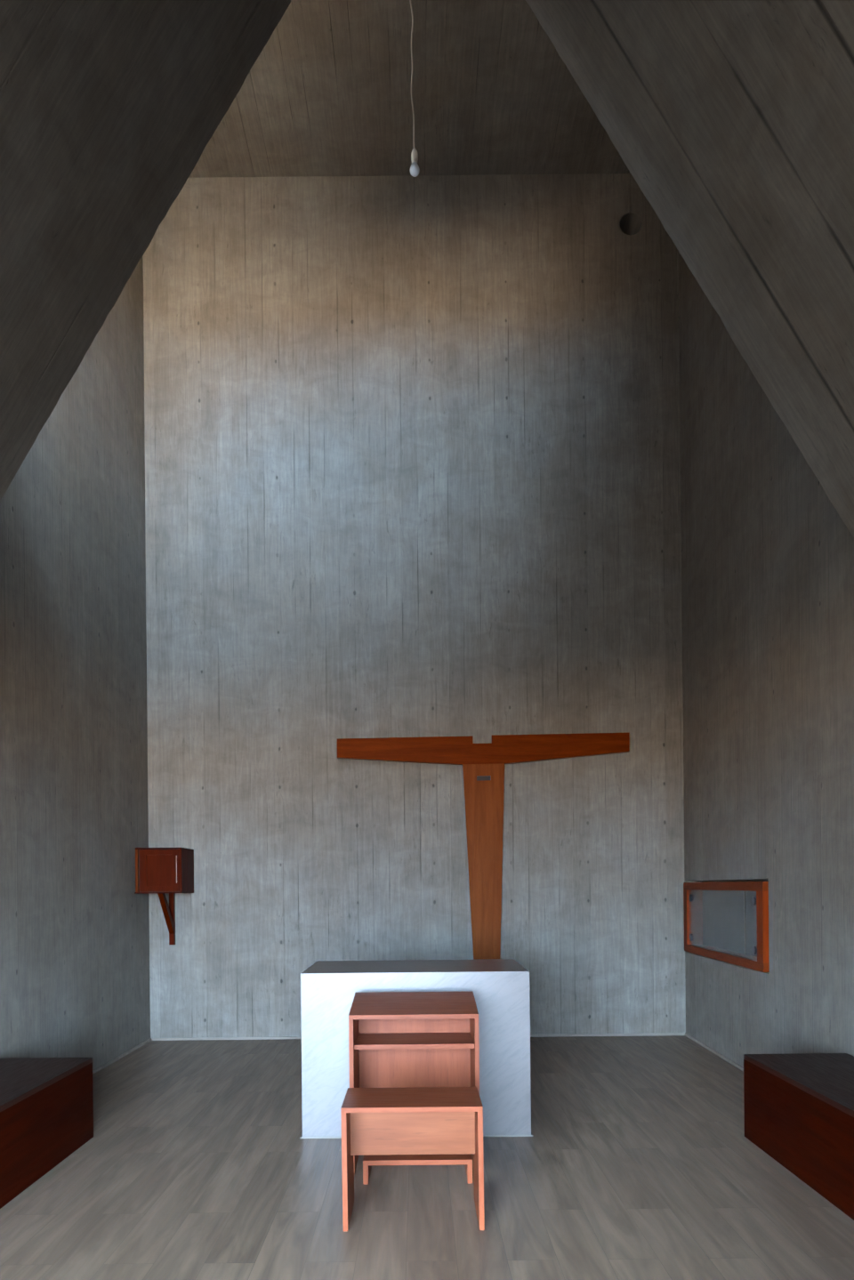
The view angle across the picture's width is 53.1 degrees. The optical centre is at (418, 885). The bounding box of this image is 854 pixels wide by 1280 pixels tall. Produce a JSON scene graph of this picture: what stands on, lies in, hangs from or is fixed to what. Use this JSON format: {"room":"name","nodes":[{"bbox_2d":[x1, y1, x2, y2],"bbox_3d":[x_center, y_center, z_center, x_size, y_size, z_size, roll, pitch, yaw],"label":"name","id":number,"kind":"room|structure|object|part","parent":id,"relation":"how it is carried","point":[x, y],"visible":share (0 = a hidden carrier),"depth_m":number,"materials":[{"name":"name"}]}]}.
{"room":"house of worship","nodes":[
{"label":"house of worship","id":0,"kind":"room"},
{"bbox_2d":[0,255,150,1070],"bbox_3d":[-2.823,-2.717,3.680,0.450,8.688,8.960,-1,0,0],"label":"wall","id":1,"kind":"structure","parent":0,"point":[75,929],"depth_m":6.49,"materials":[{"name":"concrete"}]},
{"bbox_2d":[92,1038,151,1074],"bbox_3d":[-2.551,1.464,3.898,0.014,0.022,8.496,-1,0,0],"label":"baseboard","id":2,"kind":"structure","parent":1,"relation":"attached to","point":[113,1060],"depth_m":7.30,"materials":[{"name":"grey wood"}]},
{"bbox_2d":[0,0,291,500],"bbox_3d":[-1.425,-3.579,2.077,2.764,5.059,4.854,-1,0,0],"label":"ceiling","id":3,"kind":"structure","parent":0,"point":[108,108],"depth_m":3.97,"materials":[{"name":"concrete"}]},
{"bbox_2d":[188,0,630,177],"bbox_3d":[-0.080,-6.938,5.830,5.117,0.300,4.660,-1,0,0],"label":"ceiling","id":4,"kind":"structure","parent":0,"point":[328,92],"depth_m":7.38,"materials":[{"name":"concrete"}]},
{"bbox_2d":[409,0,419,177],"bbox_3d":[-0.046,-5.474,5.000,0.090,2.628,0.090,-1,0,0],"label":"pendant bulb","id":5,"kind":"object","parent":4,"relation":"hanging from","point":[414,170],"visible":1,"depth_m":4.99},
{"bbox_2d":[410,147,418,162],"bbox_3d":[-0.021,-4.273,5.000,0.039,0.094,0.039,-1,0,0],"label":"socket","id":6,"kind":"object","parent":5,"relation":"attached to","point":[414,155],"depth_m":4.99,"materials":[{"name":"white plastic"}]},
{"bbox_3d":[-0.020,-4.197,5.000,0.059,0.074,0.059,-1,0,0],"label":"bulb","id":7,"kind":"part","parent":5,"relation":"part of","materials":[{"name":"white glass"}]},
{"bbox_2d":[143,173,685,1038],"bbox_3d":[-0.040,-2.794,8.385,6.017,8.788,0.450,-1,0,0],"label":"wall","id":8,"kind":"structure","parent":0,"point":[412,444],"depth_m":8.16,"materials":[{"name":"concrete"}]},
{"bbox_2d":[134,847,193,944],"bbox_3d":[-2.352,0.107,7.942,0.427,0.907,0.435,-1,0,0],"label":"tabernacle","id":9,"kind":"object","parent":8,"relation":"attached to","point":[160,871],"visible":1,"depth_m":7.76,"materials":[{"name":"brown wood"}]},
{"bbox_3d":[-2.352,-0.139,7.771,0.393,0.385,0.004,-1,0,0],"label":"panel","id":10,"kind":"part","parent":9,"relation":"part of","materials":[{"name":"brown wood"}]},
{"bbox_3d":[-2.347,-0.140,7.761,0.231,0.285,0.007,-1,0,0],"label":"door panel","id":11,"kind":"part","parent":9,"relation":"part of","materials":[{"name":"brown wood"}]},
{"bbox_3d":[-2.340,-0.140,7.751,0.368,0.378,0.028,-1,0,0],"label":"door","id":12,"kind":"part","parent":9,"relation":"part of","materials":[{"name":"brown wood"}]},
{"bbox_3d":[-2.344,0.314,8.137,0.046,0.494,0.045,-1,0,0],"label":"mounting post","id":13,"kind":"part","parent":9,"relation":"part of","materials":[{"name":"brown wood"}]},
{"bbox_3d":[-2.187,-0.151,7.732,0.006,0.247,0.015,-1,0,0],"label":"handle","id":14,"kind":"part","parent":9,"relation":"part of","materials":[{"name":"silver metal"}]},
{"bbox_2d":[151,1032,684,1040],"bbox_3d":[0.001,1.439,8.153,5.117,0.022,0.014,-1,0,0],"label":"baseboard","id":15,"kind":"structure","parent":8,"relation":"attached to","point":[650,1034],"depth_m":8.15,"materials":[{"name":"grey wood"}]},
{"bbox_2d":[619,212,642,235],"bbox_3d":[2.031,-6.324,8.385,0.224,0.224,0.450,-1,0,0],"label":"vent pipe","id":16,"kind":"object","parent":8,"relation":"in","point":[630,223],"visible":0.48,"depth_m":8.24,"materials":[{"name":"concrete"}]},
{"bbox_2d":[0,1035,853,1279],"bbox_3d":[0.001,1.525,3.830,5.717,0.150,9.260,-1,0,0],"label":"floor","id":17,"kind":"structure","parent":0,"point":[638,1163],"depth_m":4.04,"materials":[{"name":"laminate"}]},
{"bbox_2d":[0,1057,93,1208],"bbox_3d":[-2.223,1.239,2.647,0.643,0.465,4.695,-1,0,0],"label":"bench","id":18,"kind":"object","parent":17,"relation":"on","point":[46,1104],"visible":1,"depth_m":4.39,"materials":[{"name":"brown wood"}]},
{"bbox_2d":[340,1086,484,1231],"bbox_3d":[-0.022,1.190,3.768,0.598,0.520,0.355,-1,0,0],"label":"stool","id":19,"kind":"object","parent":17,"relation":"on","point":[411,1120],"visible":1,"depth_m":3.78,"materials":[{"name":"brown wood"}]},
{"bbox_3d":[-0.309,1.204,3.768,0.024,0.498,0.355,-1,0,0],"label":"panel","id":20,"kind":"part","parent":19,"relation":"part of","materials":[{"name":"brown wood"}]},
{"bbox_3d":[-0.026,0.942,3.768,0.596,0.022,0.355,-1,0,0],"label":"seat","id":21,"kind":"part","parent":19,"relation":"part of","materials":[{"name":"brown wood"}]},
{"bbox_3d":[0.265,1.198,3.768,0.024,0.498,0.355,-1,0,0],"label":"panel","id":22,"kind":"part","parent":19,"relation":"part of","materials":[{"name":"brown wood"}]},
{"bbox_2d":[348,990,479,1174],"bbox_3d":[-0.018,1.021,4.535,0.655,0.859,0.470,-1,0,0],"label":"lectern","id":23,"kind":"object","parent":17,"relation":"on","point":[397,1039],"visible":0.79,"depth_m":4.69,"materials":[{"name":"brown wood"}]},
{"bbox_3d":[-0.335,1.035,4.535,0.022,0.837,0.470,-1,0,0],"label":"panel","id":24,"kind":"part","parent":23,"relation":"part of","materials":[{"name":"brown wood"}]},
{"bbox_2d":[354,1032,474,1049],"bbox_3d":[-0.020,0.819,4.520,0.612,0.024,0.340,-1,0,0],"label":"shelf","id":25,"kind":"object","parent":23,"relation":"attached to","point":[362,1041],"depth_m":4.44,"materials":[{"name":"brown wood"}]},
{"bbox_3d":[-0.018,1.009,4.700,0.612,0.762,0.020,-1,0,0],"label":"panel","id":26,"kind":"part","parent":23,"relation":"part of","materials":[{"name":"brown wood"}]},
{"bbox_3d":[0.298,1.028,4.535,0.022,0.837,0.470,-1,0,0],"label":"panel","id":27,"kind":"part","parent":23,"relation":"part of","materials":[{"name":"brown wood"}]},
{"bbox_2d":[299,958,532,1138],"bbox_3d":[-0.013,0.975,5.338,1.343,0.951,0.832,-1,0,0],"label":"altar","id":28,"kind":"object","parent":17,"relation":"on","point":[500,987],"visible":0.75,"depth_m":4.93,"materials":[{"name":"white stone"}]},
{"bbox_2d":[362,1153,472,1184],"bbox_3d":[-0.002,1.392,4.290,0.532,0.116,0.270,-1,0,0],"label":"kneeler","id":29,"kind":"object","parent":17,"relation":"on","point":[465,1159],"visible":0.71,"depth_m":4.16,"materials":[{"name":"brown wood"}]},
{"bbox_3d":[-0.256,1.407,4.290,0.024,0.092,0.270,-1,0,0],"label":"leg","id":30,"kind":"part","parent":29,"relation":"part of","materials":[{"name":"brown wood"}]},
{"bbox_3d":[0.252,1.402,4.290,0.024,0.092,0.270,-1,0,0],"label":"leg","id":31,"kind":"part","parent":29,"relation":"part of","materials":[{"name":"brown wood"}]},
{"bbox_2d":[336,732,629,959],"bbox_3d":[0.630,0.000,8.130,2.781,2.887,0.051,-1,0,0],"label":"cross","id":32,"kind":"object","parent":17,"relation":"on","point":[483,764],"visible":0.94,"depth_m":8.11,"materials":[{"name":"brown wood"}]},
{"bbox_2d":[743,1053,853,1220],"bbox_3d":[2.157,1.194,2.591,0.587,0.471,4.582,-1,0,0],"label":"bench","id":33,"kind":"object","parent":17,"relation":"on","point":[799,1107],"visible":1,"depth_m":4.22,"materials":[{"name":"brown wood"}]},
{"bbox_2d":[525,0,853,538],"bbox_3d":[1.334,-3.615,2.077,2.753,5.039,4.854,-1,0,0],"label":"ceiling","id":34,"kind":"structure","parent":0,"point":[733,119],"depth_m":3.92,"materials":[{"name":"concrete"}]},
{"bbox_2d":[678,251,853,1067],"bbox_3d":[2.623,-2.770,3.680,0.450,8.688,8.975,-1,0,2],"label":"wall","id":35,"kind":"structure","parent":0,"point":[768,557],"depth_m":6.13,"materials":[{"name":"concrete"}]},
{"bbox_2d":[684,1032,743,1070],"bbox_3d":[2.437,1.416,3.898,0.014,0.022,8.500,-1,0,2],"label":"baseboard","id":36,"kind":"structure","parent":35,"relation":"attached to","point":[721,1056],"depth_m":7.23,"materials":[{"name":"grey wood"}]},
{"bbox_2d":[683,881,769,972],"bbox_3d":[2.571,0.292,7.100,0.158,0.648,1.997,-1,0,2],"label":"wall frame","id":37,"kind":"object","parent":35,"relation":"attached to","point":[724,921],"visible":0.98,"depth_m":6.86,"materials":[{"name":"brown wood"}]},
{"bbox_3d":[2.513,0.293,7.106,0.007,0.518,1.761,-1,0,2],"label":"glass pane","id":38,"kind":"part","parent":37,"relation":"part of","materials":[{"name":"clear glass"}]},
{"bbox_3d":[2.568,0.001,7.100,0.158,0.068,1.997,-1,0,2],"label":"rail","id":39,"kind":"part","parent":37,"relation":"part of","materials":[{"name":"brown wood"}]},
{"bbox_3d":[2.573,0.583,7.100,0.158,0.066,1.997,-1,0,2],"label":"rail","id":40,"kind":"part","parent":37,"relation":"part of","materials":[{"name":"brown wood"}]},
{"bbox_2d":[701,878,768,882],"bbox_3d":[2.848,0.289,7.117,0.300,0.848,2.087,-1,0,0],"label":"trim","id":41,"kind":"structure","parent":35,"relation":"attached to","point":[762,880],"depth_m":7.25,"materials":[{"name":"wood"}]}
]}

